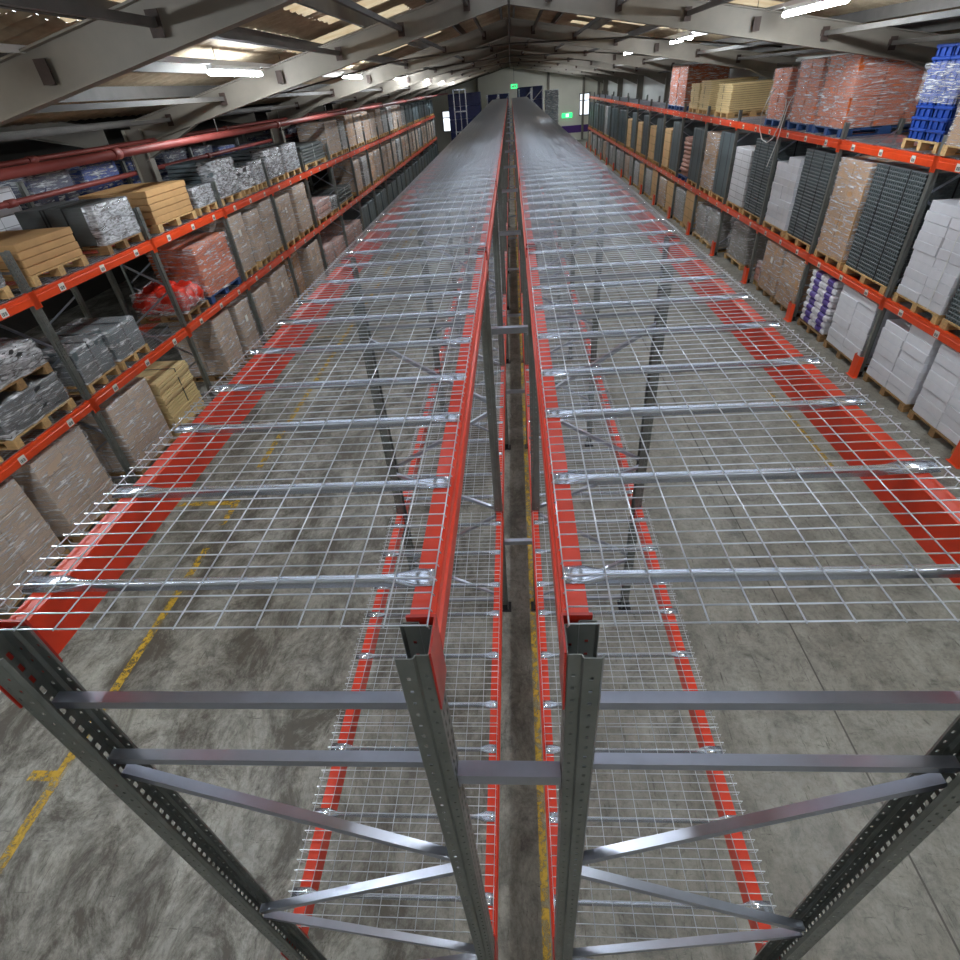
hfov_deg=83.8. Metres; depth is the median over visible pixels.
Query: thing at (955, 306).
plastic tray
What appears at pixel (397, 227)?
deck
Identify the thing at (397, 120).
frame
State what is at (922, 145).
pallet
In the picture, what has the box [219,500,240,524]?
trim
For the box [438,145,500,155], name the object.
deck
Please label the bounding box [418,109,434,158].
frame
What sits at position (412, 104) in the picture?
stack
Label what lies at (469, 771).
spacer
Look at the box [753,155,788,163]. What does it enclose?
plastic tray
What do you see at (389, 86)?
frame
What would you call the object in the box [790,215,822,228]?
plastic tray
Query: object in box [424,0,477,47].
trim
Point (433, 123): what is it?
stack
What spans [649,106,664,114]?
crossbeam
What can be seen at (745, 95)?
stack
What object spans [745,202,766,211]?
plastic tray
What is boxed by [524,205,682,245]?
deck
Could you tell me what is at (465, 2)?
trim
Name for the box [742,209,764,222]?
pallet
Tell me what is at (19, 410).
load
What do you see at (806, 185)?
plastic tray
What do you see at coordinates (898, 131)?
frame
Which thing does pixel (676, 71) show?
crate stack
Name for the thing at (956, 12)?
trim
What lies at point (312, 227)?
pallet
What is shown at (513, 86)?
exit sign
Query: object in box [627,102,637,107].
crossbeam
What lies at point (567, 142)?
deck
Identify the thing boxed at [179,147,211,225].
frame
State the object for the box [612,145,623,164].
stack
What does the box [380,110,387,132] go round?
stack
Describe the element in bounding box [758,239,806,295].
stack
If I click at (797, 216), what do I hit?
plastic tray
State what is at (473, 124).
deck
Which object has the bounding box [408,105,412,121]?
stack
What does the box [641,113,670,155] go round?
stack
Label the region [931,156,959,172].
crossbeam
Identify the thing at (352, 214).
stack
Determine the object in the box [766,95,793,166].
strap
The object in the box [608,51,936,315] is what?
wall
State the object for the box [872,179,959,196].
plastic tray
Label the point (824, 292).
stack
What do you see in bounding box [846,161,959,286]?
tray stack
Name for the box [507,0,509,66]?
trim
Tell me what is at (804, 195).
plastic tray
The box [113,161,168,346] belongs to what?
frame
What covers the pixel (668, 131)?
stack
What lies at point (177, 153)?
crate stack
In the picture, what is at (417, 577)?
deck
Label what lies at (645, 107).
crossbeam
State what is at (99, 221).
bundle
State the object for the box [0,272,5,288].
load
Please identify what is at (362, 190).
pallet
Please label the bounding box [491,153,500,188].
crossbeam
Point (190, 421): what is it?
pallet
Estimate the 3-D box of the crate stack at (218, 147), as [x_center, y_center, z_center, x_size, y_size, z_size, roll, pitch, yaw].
[-7.948,-9.575,16.073,1.113,0.783,1.263,-2,36,5]
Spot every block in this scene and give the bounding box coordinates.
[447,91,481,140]
[486,93,509,148]
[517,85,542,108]
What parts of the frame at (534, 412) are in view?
foot plate, foot plate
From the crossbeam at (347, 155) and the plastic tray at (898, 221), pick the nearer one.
the plastic tray at (898, 221)
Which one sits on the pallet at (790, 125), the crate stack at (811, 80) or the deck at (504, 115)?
the crate stack at (811, 80)
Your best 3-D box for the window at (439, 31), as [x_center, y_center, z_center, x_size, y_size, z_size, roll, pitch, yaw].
[-1.760,-12.742,15.424,1.230,0.301,1.000,-2,36,5]
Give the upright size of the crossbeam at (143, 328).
0.222 m
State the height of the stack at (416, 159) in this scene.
1.004 m
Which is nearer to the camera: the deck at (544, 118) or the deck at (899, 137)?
the deck at (899, 137)
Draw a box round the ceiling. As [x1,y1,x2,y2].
[0,0,959,126]
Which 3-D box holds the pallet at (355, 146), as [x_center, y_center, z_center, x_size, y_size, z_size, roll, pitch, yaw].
[-5.741,-13.778,22.230,1.040,0.140,1.250,-2,36,5]
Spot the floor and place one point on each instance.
(89, 879)
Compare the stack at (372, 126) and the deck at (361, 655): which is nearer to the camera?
the deck at (361, 655)
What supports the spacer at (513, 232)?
attached to the frame at (495, 232)
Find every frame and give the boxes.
[0,0,300,126]
[0,250,138,483]
[0,622,494,959]
[15,181,120,376]
[97,207,215,398]
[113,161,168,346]
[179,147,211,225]
[181,181,266,344]
[203,137,252,203]
[212,17,801,234]
[242,132,271,191]
[262,164,301,304]
[264,36,712,197]
[273,152,328,275]
[298,123,340,220]
[304,169,322,237]
[308,143,349,251]
[327,137,365,235]
[335,49,671,177]
[345,249,510,611]
[353,131,379,220]
[367,126,389,207]
[371,123,399,199]
[382,120,407,188]
[391,117,413,179]
[395,57,643,128]
[400,115,420,173]
[412,61,622,122]
[412,111,430,162]
[414,191,510,449]
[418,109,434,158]
[418,112,425,167]
[423,108,438,153]
[425,64,607,99]
[442,163,510,363]
[452,88,467,135]
[458,146,510,309]
[468,137,509,273]
[477,129,509,246]
[481,120,509,226]
[486,125,509,211]
[488,112,509,198]
[498,93,510,148]
[513,122,541,226]
[514,134,545,246]
[515,146,552,272]
[516,157,561,308]
[517,155,577,362]
[518,88,531,100]
[520,172,605,448]
[526,236,675,611]
[531,86,542,109]
[554,620,959,959]
[587,91,602,147]
[591,91,607,150]
[596,92,613,154]
[601,92,620,159]
[607,93,628,164]
[614,94,637,170]
[622,95,647,176]
[631,96,660,184]
[642,99,672,193]
[654,101,689,204]
[670,103,711,217]
[689,106,728,234]
[714,110,772,255]
[746,115,821,282]
[791,118,905,320]
[857,135,959,376]
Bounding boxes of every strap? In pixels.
[759,88,786,142]
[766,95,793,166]
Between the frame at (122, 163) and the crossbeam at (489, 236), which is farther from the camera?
the frame at (122, 163)
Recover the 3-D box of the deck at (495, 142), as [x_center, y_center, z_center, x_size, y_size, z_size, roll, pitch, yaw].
[-0.134,-6.927,11.080,1.144,0.044,1.150,-2,36,5]
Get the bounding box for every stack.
[0,169,79,209]
[0,186,22,231]
[0,227,82,277]
[0,424,115,536]
[0,477,64,611]
[50,378,172,471]
[67,160,123,195]
[78,180,192,224]
[114,158,140,183]
[123,360,203,431]
[124,146,186,180]
[168,308,244,375]
[183,145,213,158]
[186,212,255,272]
[207,297,260,353]
[211,144,235,157]
[215,283,277,337]
[224,198,281,251]
[232,208,269,261]
[233,140,271,145]
[238,265,295,320]
[248,134,272,143]
[261,182,312,231]
[262,126,298,142]
[262,193,298,243]
[263,252,306,299]
[280,239,325,286]
[296,120,341,154]
[307,196,331,220]
[315,235,346,262]
[318,242,335,271]
[319,114,356,145]
[321,224,355,249]
[330,159,362,191]
[331,219,363,240]
[336,121,347,149]
[343,204,369,232]
[345,155,370,185]
[346,111,370,139]
[352,114,363,143]
[353,152,376,180]
[354,199,376,226]
[359,108,382,134]
[360,149,382,176]
[362,193,382,217]
[367,112,376,137]
[368,146,387,171]
[368,188,387,212]
[373,143,392,168]
[374,106,393,129]
[374,180,397,199]
[375,184,393,207]
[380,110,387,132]
[381,141,397,164]
[385,104,401,126]
[385,138,401,161]
[386,176,401,193]
[391,108,397,128]
[391,173,405,192]
[392,136,405,157]
[394,134,409,155]
[396,169,409,188]
[398,133,412,152]
[399,166,412,183]
[400,103,415,120]
[400,105,409,122]
[400,106,405,124]
[402,131,415,150]
[405,102,421,117]
[405,163,416,179]
[406,161,419,177]
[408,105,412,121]
[408,129,418,147]
[409,128,421,146]
[410,101,426,115]
[410,158,421,174]
[413,126,424,144]
[413,156,424,171]
[415,104,418,119]
[415,125,426,142]
[415,154,426,167]
[416,100,431,113]
[419,152,429,165]
[420,102,423,116]
[422,123,431,139]
[424,148,433,160]
[426,121,435,136]
[545,89,558,122]
[588,131,590,146]
[589,101,598,125]
[591,101,603,125]
[593,134,602,150]
[594,102,602,127]
[596,102,610,128]
[597,137,600,154]
[599,103,615,130]
[600,137,605,156]
[601,104,616,131]
[603,140,608,159]
[604,105,615,133]
[606,142,618,160]
[607,105,625,135]
[609,144,613,164]
[611,106,629,137]
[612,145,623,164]
[614,107,634,138]
[616,149,623,170]
[618,108,636,141]
[620,151,628,169]
[621,109,644,143]
[624,154,629,177]
[626,118,632,146]
[628,155,644,178]
[630,111,656,148]
[633,160,643,185]
[636,121,643,152]
[638,163,657,186]
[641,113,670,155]
[644,167,653,195]
[648,125,656,158]
[650,168,674,199]
[654,116,687,162]
[657,175,680,206]
[662,127,672,167]
[665,180,690,211]
[668,65,683,104]
[669,120,708,171]
[673,186,694,221]
[675,63,729,106]
[680,136,692,176]
[683,190,721,227]
[688,125,734,182]
[689,82,702,107]
[698,76,758,109]
[700,129,734,190]
[712,129,769,197]
[715,79,774,112]
[727,145,755,207]
[743,136,816,217]
[754,260,762,281]
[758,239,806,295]
[765,66,800,119]
[765,156,805,230]
[775,251,836,310]
[787,147,869,244]
[788,57,830,123]
[800,269,860,334]
[817,155,895,261]
[826,283,930,363]
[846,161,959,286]
[866,317,959,403]
[896,198,959,314]
[907,42,959,141]
[912,343,959,444]
[945,109,959,146]
[945,285,959,325]
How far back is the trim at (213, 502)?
8.54 m
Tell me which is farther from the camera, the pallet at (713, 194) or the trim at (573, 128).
the trim at (573, 128)
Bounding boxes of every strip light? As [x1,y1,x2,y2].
[206,64,262,76]
[342,72,361,78]
[670,33,692,43]
[782,0,848,16]
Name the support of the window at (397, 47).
attached to the ceiling
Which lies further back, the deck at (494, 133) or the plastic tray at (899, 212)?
the deck at (494, 133)
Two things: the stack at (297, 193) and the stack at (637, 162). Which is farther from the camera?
the stack at (637, 162)
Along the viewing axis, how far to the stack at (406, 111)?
33.68 m
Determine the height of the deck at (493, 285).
0.044 m
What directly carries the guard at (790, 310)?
on the floor
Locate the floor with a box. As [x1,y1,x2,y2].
[0,139,959,959]
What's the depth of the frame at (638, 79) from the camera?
35.74 m
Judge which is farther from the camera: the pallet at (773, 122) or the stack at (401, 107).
the stack at (401, 107)
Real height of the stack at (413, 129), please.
1.117 m
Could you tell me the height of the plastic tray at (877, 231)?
0.063 m
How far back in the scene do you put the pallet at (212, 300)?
12.07 m
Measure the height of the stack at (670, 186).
1.080 m
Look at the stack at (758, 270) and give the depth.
14.65 m
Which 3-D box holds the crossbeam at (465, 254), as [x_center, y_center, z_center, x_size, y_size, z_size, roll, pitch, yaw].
[-0.429,-4.808,12.667,0.073,0.222,3.590,-2,36,5]
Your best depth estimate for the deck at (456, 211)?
5.43 m
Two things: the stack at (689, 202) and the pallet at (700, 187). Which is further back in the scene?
the stack at (689, 202)
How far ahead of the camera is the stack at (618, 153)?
33.15 m
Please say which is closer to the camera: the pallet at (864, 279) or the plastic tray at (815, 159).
the pallet at (864, 279)
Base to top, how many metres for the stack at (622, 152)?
1.080 m
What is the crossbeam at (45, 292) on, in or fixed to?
attached to the frame at (15, 271)
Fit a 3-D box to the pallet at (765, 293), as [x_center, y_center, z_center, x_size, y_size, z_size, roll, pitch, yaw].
[8.047,-4.981,14.152,1.040,0.140,1.050,-2,36,5]
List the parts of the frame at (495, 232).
foot plate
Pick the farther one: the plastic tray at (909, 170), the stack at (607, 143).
the stack at (607, 143)
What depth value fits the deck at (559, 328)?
9.55 m
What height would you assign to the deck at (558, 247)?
0.044 m
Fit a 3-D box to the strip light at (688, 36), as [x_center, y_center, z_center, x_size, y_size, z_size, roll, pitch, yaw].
[5.443,-11.961,14.502,0.110,0.135,2.000,-2,36,5]
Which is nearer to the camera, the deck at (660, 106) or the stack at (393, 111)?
the deck at (660, 106)
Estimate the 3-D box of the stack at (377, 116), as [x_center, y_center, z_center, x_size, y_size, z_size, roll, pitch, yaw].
[-5.520,-17.811,26.643,1.085,1.065,1.248,-2,36,5]
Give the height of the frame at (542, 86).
4.600 m
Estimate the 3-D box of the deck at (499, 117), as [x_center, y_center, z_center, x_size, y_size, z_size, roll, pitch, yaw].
[0.286,-12.496,18.566,1.144,0.044,1.150,-2,36,5]
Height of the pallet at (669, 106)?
0.140 m
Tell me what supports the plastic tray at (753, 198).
on the tray stack at (759, 174)
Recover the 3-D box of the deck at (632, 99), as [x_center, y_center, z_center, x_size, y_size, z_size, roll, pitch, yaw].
[8.850,-21.970,31.006,1.064,0.042,2.840,-2,36,5]
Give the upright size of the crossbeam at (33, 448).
0.222 m
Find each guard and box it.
[666,206,670,218]
[685,221,690,234]
[709,241,715,255]
[740,266,749,283]
[783,301,795,321]
[846,352,863,378]
[946,440,959,468]
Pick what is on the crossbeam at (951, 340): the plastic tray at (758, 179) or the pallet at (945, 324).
the pallet at (945, 324)
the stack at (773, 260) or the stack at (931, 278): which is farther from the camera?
the stack at (773, 260)
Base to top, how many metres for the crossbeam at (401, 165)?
0.222 m
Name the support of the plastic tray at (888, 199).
on the tray stack at (896, 188)
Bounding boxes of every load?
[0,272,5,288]
[0,337,46,389]
[0,372,68,439]
[35,334,114,386]
[55,315,144,361]
[147,231,238,297]
[234,165,255,189]
[307,194,337,209]
[694,200,731,236]
[704,207,748,247]
[726,217,779,263]
[815,54,927,128]
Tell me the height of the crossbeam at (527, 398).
0.222 m
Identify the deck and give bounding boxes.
[0,293,23,303]
[0,392,463,631]
[0,401,81,464]
[5,240,145,290]
[67,328,181,396]
[128,208,218,239]
[138,282,242,326]
[193,299,477,410]
[223,187,267,206]
[238,250,285,278]
[271,172,301,185]
[286,724,497,933]
[287,248,484,314]
[301,160,329,171]
[334,597,499,723]
[338,216,489,259]
[370,195,492,227]
[371,512,501,600]
[391,180,494,202]
[394,445,502,508]
[408,168,496,188]
[410,400,503,447]
[420,159,498,175]
[423,366,504,403]
[430,151,499,164]
[432,336,504,367]
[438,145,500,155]
[442,313,504,337]
[443,140,500,149]
[448,294,505,312]
[449,136,501,143]
[453,132,502,139]
[456,264,506,278]
[457,129,502,135]
[457,277,501,292]
[460,251,506,265]
[461,126,502,131]
[463,240,499,252]
[464,123,503,128]
[467,121,503,125]
[467,234,506,241]
[469,119,504,123]
[471,117,504,121]
[473,115,504,119]
[475,114,504,117]
[477,113,504,115]
[478,111,505,114]
[479,110,505,113]
[513,107,538,110]
[513,108,539,111]
[513,109,542,112]
[513,111,543,114]
[513,112,544,115]
[514,113,546,117]
[514,115,549,119]
[514,117,551,121]
[514,119,553,124]
[515,121,557,126]
[515,124,560,130]
[515,127,563,133]
[516,130,568,138]
[516,134,574,143]
[517,139,579,149]
[517,144,587,157]
[518,151,597,166]
[519,160,610,177]
[519,247,565,261]
[519,260,568,273]
[520,171,626,192]
[521,290,580,310]
[522,185,650,213]
[522,310,587,333]
[523,331,598,359]
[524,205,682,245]
[525,362,610,397]
[527,235,738,296]
[527,396,624,443]
[529,441,644,501]
[532,231,557,236]
[533,283,843,389]
[533,509,674,596]
[535,237,562,247]
[537,595,716,726]
[539,273,568,289]
[542,375,959,627]
[544,725,778,943]
[622,99,643,101]
[629,101,655,103]
[640,102,668,105]
[652,105,667,108]
[711,115,766,120]
[741,119,777,127]
[782,128,894,137]
[847,134,957,154]
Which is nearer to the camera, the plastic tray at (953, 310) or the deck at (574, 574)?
the deck at (574, 574)
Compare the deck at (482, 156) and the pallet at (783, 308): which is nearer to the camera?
the deck at (482, 156)
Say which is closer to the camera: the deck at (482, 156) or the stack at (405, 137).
the deck at (482, 156)
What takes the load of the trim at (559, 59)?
attached to the ceiling
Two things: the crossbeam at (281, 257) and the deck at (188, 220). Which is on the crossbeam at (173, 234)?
the deck at (188, 220)
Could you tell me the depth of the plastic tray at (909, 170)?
8.98 m
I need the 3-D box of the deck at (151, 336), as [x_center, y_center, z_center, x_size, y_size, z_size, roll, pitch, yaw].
[-6.394,-2.105,9.373,1.064,0.042,2.840,-2,36,5]
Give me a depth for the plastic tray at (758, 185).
14.38 m
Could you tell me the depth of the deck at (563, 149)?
9.06 m
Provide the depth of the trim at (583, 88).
51.24 m
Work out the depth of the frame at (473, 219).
16.31 m
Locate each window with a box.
[59,0,125,22]
[283,3,316,16]
[286,28,351,53]
[318,0,387,23]
[344,4,408,31]
[361,47,400,61]
[400,31,440,46]
[442,111,450,131]
[570,20,611,27]
[577,15,619,21]
[579,93,588,115]
[620,21,665,27]
[736,0,784,7]
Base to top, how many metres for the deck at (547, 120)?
0.044 m
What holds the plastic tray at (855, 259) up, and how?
on the tray stack at (896, 188)
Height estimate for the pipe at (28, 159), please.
0.226 m
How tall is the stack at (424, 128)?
1.116 m
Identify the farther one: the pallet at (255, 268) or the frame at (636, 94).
the frame at (636, 94)
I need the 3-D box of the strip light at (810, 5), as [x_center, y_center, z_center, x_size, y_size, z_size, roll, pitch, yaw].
[5.088,-7.250,8.170,0.110,0.135,2.000,-2,36,5]
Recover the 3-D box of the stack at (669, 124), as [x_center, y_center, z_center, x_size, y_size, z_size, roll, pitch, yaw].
[8.500,-15.202,23.909,1.028,1.624,1.260,-2,36,5]
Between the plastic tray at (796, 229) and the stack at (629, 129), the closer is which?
the plastic tray at (796, 229)
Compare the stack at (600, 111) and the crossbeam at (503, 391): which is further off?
the stack at (600, 111)
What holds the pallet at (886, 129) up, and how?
on the deck at (794, 129)
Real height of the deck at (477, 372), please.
0.044 m
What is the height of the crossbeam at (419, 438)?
0.222 m
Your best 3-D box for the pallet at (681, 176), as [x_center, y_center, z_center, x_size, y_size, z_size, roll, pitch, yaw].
[8.358,-11.760,20.757,1.040,0.140,1.150,-2,36,5]
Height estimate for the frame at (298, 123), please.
4.300 m
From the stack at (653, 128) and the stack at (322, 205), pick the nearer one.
the stack at (322, 205)
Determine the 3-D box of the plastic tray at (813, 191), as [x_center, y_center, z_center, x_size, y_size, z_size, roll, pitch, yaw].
[7.814,-6.418,11.791,1.020,0.062,1.280,-2,36,5]
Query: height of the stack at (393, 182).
1.004 m
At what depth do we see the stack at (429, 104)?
43.20 m
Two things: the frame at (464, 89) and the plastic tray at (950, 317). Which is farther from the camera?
the frame at (464, 89)
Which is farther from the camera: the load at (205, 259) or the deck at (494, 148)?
the load at (205, 259)
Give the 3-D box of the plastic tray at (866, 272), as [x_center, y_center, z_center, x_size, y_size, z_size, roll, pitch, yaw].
[7.750,-3.904,10.026,1.020,0.063,1.460,-2,36,5]
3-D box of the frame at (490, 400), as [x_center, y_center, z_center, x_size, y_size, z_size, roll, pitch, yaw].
[-0.350,-0.083,5.260,1.160,4.050,0.150,-2,36,5]
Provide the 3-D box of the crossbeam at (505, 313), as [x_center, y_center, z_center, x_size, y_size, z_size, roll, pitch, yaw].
[0.445,-2.754,9.779,0.073,0.222,3.590,-2,36,5]
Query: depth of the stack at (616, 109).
33.45 m
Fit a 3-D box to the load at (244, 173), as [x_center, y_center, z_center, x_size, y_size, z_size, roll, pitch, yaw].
[-6.263,-7.436,13.191,1.128,0.474,0.822,-2,36,5]
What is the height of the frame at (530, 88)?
4.500 m
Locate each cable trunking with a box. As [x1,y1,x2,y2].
[0,43,364,72]
[619,0,807,51]
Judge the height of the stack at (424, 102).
0.954 m
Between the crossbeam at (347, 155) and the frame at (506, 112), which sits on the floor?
the frame at (506, 112)
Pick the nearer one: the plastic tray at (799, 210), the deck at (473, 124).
the plastic tray at (799, 210)
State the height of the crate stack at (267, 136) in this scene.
0.782 m
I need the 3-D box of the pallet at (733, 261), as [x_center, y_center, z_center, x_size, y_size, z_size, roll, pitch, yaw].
[8.355,-6.821,16.603,1.040,0.140,1.500,-2,36,5]
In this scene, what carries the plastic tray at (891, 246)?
on the tray stack at (896, 188)
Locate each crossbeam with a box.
[0,257,353,707]
[0,291,41,320]
[0,397,99,482]
[6,250,96,289]
[29,239,157,308]
[90,325,191,411]
[139,313,163,331]
[151,207,226,252]
[186,280,249,334]
[223,186,273,218]
[247,249,290,288]
[272,172,306,192]
[281,516,404,959]
[288,227,319,254]
[305,161,331,179]
[318,210,342,231]
[331,152,351,166]
[341,196,359,214]
[345,186,416,288]
[351,145,367,155]
[359,185,374,199]
[367,139,380,148]
[373,176,385,188]
[380,134,390,141]
[386,168,395,180]
[391,130,400,138]
[396,162,404,170]
[396,369,439,513]
[406,247,488,708]
[412,161,442,196]
[439,297,457,369]
[458,254,466,298]
[478,179,496,274]
[485,507,503,959]
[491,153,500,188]
[499,366,505,516]
[500,136,502,154]
[503,292,506,366]
[504,251,507,291]
[506,223,507,257]
[516,150,523,192]
[518,249,520,296]
[519,178,534,259]
[520,291,523,357]
[524,364,532,509]
[525,244,592,709]
[531,504,557,959]
[571,290,590,361]
[576,147,607,178]
[592,361,641,507]
[602,172,677,252]
[624,147,633,155]
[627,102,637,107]
[633,153,644,162]
[634,506,780,958]
[637,104,649,109]
[644,159,658,170]
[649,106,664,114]
[658,167,674,180]
[664,109,682,118]
[667,235,959,589]
[674,177,695,193]
[682,112,705,121]
[695,189,722,209]
[705,116,737,128]
[721,204,758,230]
[735,121,778,138]
[756,224,808,261]
[777,129,841,151]
[805,254,885,309]
[836,139,938,172]
[852,130,897,145]
[880,297,959,352]
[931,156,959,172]
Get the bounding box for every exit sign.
[511,65,516,88]
[562,113,571,117]
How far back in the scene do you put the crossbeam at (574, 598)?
1.60 m
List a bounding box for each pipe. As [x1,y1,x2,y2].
[0,90,447,181]
[0,94,431,167]
[0,103,369,209]
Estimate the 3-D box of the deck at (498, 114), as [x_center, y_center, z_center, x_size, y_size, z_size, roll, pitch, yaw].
[0.390,-13.880,20.425,1.144,0.044,1.150,-2,36,5]
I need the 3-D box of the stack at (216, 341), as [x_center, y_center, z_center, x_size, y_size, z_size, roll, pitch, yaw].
[-6.213,-3.163,12.251,1.095,1.278,0.903,-2,36,5]
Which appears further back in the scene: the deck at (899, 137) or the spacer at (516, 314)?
the spacer at (516, 314)
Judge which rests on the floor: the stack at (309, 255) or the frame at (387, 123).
the frame at (387, 123)
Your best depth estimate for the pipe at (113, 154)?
8.77 m
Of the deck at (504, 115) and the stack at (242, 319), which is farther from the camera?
the deck at (504, 115)
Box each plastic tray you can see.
[743,207,765,217]
[744,204,765,214]
[745,196,767,206]
[745,199,766,209]
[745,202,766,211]
[746,191,769,200]
[746,194,768,203]
[747,188,769,197]
[748,183,770,192]
[748,186,769,195]
[749,178,771,186]
[749,180,771,189]
[750,172,773,180]
[750,175,773,183]
[751,167,774,175]
[751,169,774,177]
[752,161,776,169]
[752,164,775,172]
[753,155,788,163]
[753,158,776,166]
[754,150,805,157]
[754,153,804,160]
[755,147,806,153]
[756,141,816,147]
[756,144,816,150]
[757,137,807,144]
[787,230,817,244]
[788,227,811,241]
[789,221,820,235]
[789,224,819,238]
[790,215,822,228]
[790,218,821,232]
[791,212,822,225]
[792,209,823,222]
[793,206,824,219]
[794,200,826,212]
[794,203,825,216]
[795,197,827,209]
[796,194,828,206]
[797,188,830,199]
[797,191,829,202]
[798,185,831,196]
[799,181,833,192]
[800,175,835,186]
[800,178,833,189]
[801,172,835,182]
[802,168,836,179]
[803,165,837,175]
[804,159,832,168]
[804,162,838,171]
[805,155,840,164]
[806,152,841,161]
[807,147,869,157]
[846,261,900,286]
[847,258,900,282]
[848,255,903,278]
[849,251,904,274]
[850,247,905,271]
[852,240,909,263]
[852,244,908,267]
[854,237,910,259]
[855,233,912,255]
[856,229,913,251]
[857,226,913,247]
[858,222,915,243]
[860,218,917,239]
[861,214,918,235]
[862,211,921,230]
[863,207,923,226]
[864,203,924,222]
[866,199,925,218]
[867,195,928,213]
[868,191,929,209]
[869,187,940,205]
[870,183,959,200]
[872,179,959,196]
[873,175,959,191]
[874,171,959,187]
[876,167,958,182]
[877,161,959,177]
[945,314,959,325]
[947,310,959,320]
[949,306,959,315]
[950,302,959,310]
[952,298,959,304]
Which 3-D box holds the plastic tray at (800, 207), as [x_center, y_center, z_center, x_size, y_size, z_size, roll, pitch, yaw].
[7.844,-6.107,12.018,1.020,0.062,1.280,-2,36,5]
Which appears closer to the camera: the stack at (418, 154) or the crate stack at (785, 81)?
the crate stack at (785, 81)
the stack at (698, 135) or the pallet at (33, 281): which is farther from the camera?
the stack at (698, 135)
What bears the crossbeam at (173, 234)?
attached to the frame at (139, 217)
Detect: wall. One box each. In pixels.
[0,103,335,338]
[359,67,603,150]
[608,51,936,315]
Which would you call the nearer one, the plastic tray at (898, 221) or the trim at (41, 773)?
the trim at (41, 773)
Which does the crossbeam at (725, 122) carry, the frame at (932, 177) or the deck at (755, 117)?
the deck at (755, 117)
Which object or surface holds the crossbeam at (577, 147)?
attached to the frame at (524, 280)
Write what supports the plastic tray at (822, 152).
on the tray stack at (818, 163)
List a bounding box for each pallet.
[0,286,14,299]
[0,361,52,391]
[0,398,76,449]
[0,549,69,618]
[4,255,88,288]
[57,498,120,543]
[63,365,120,394]
[80,232,143,256]
[106,436,175,478]
[114,343,150,369]
[138,300,209,323]
[141,210,196,234]
[171,406,205,437]
[182,202,217,216]
[193,359,246,381]
[202,276,241,303]
[209,192,242,206]
[233,186,256,196]
[238,264,258,278]
[244,343,262,360]
[255,181,267,190]
[255,254,272,266]
[259,326,280,341]
[267,174,285,184]
[270,246,283,257]
[282,234,300,248]
[285,167,300,177]
[299,224,314,236]
[300,157,326,170]
[313,211,332,225]
[325,150,342,159]
[340,196,353,208]
[350,144,357,150]
[352,188,363,195]
[668,105,676,109]
[668,168,680,173]
[672,215,682,225]
[676,106,688,110]
[678,174,687,181]
[686,179,696,187]
[688,107,697,112]
[692,231,704,241]
[697,109,715,114]
[699,185,711,195]
[701,239,728,252]
[711,192,727,202]
[714,110,767,118]
[724,253,757,269]
[726,200,742,212]
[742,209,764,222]
[756,284,774,301]
[762,220,786,236]
[764,118,796,126]
[773,298,800,316]
[784,232,816,251]
[786,121,814,131]
[797,318,826,341]
[811,123,910,136]
[813,249,845,269]
[823,339,868,370]
[842,264,897,294]
[862,372,914,411]
[892,292,945,324]
[901,138,959,153]
[907,409,956,453]
[939,318,959,329]
[940,145,959,155]
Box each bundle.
[14,196,141,246]
[165,156,241,198]
[185,183,216,208]
[225,146,284,179]
[233,159,265,184]
[246,142,299,172]
[295,141,324,164]
[311,184,352,204]
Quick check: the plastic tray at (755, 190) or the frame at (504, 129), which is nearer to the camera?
the plastic tray at (755, 190)
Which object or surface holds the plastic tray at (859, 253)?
on the tray stack at (896, 188)
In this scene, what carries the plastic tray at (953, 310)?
on the tray stack at (953, 315)
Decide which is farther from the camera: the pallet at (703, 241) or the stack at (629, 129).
the stack at (629, 129)
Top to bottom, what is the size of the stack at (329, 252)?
0.825 m
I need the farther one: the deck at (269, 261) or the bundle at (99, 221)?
the deck at (269, 261)
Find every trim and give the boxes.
[0,0,426,66]
[0,0,462,74]
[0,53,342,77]
[0,93,409,141]
[0,105,274,134]
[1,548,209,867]
[26,770,56,780]
[32,86,439,113]
[58,84,367,102]
[179,501,232,505]
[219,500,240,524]
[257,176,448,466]
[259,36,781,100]
[296,0,453,56]
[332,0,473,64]
[392,51,654,79]
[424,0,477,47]
[440,59,597,74]
[462,0,498,61]
[476,78,478,91]
[499,7,504,37]
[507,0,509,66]
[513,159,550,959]
[520,10,542,58]
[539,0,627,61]
[547,72,549,89]
[551,12,563,23]
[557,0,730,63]
[562,124,589,132]
[569,18,611,44]
[581,77,584,138]
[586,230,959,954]
[595,9,959,68]
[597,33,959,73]
[597,82,599,100]
[624,0,733,34]
[631,61,802,74]
[676,16,959,60]
[692,8,783,37]
[700,0,959,46]
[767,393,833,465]
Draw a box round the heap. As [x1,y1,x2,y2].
[130,279,204,314]
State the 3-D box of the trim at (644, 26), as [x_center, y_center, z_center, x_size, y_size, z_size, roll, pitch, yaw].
[4.982,-16.970,20.782,0.062,0.175,72.000,-2,36,5]
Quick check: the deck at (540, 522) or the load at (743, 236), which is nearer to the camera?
the deck at (540, 522)
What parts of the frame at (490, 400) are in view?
foot plate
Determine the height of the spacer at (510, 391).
0.070 m
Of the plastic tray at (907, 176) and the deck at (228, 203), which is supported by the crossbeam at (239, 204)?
the deck at (228, 203)
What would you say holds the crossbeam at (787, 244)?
attached to the frame at (898, 131)
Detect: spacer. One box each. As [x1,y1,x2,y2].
[457,760,560,787]
[491,325,527,335]
[499,230,520,235]
[502,188,517,192]
[504,165,515,167]
[505,538,531,544]
[506,389,524,394]
[507,313,520,317]
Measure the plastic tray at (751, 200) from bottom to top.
0.064 m
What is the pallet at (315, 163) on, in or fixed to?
on the deck at (320, 163)
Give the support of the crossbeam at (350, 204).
attached to the frame at (326, 145)

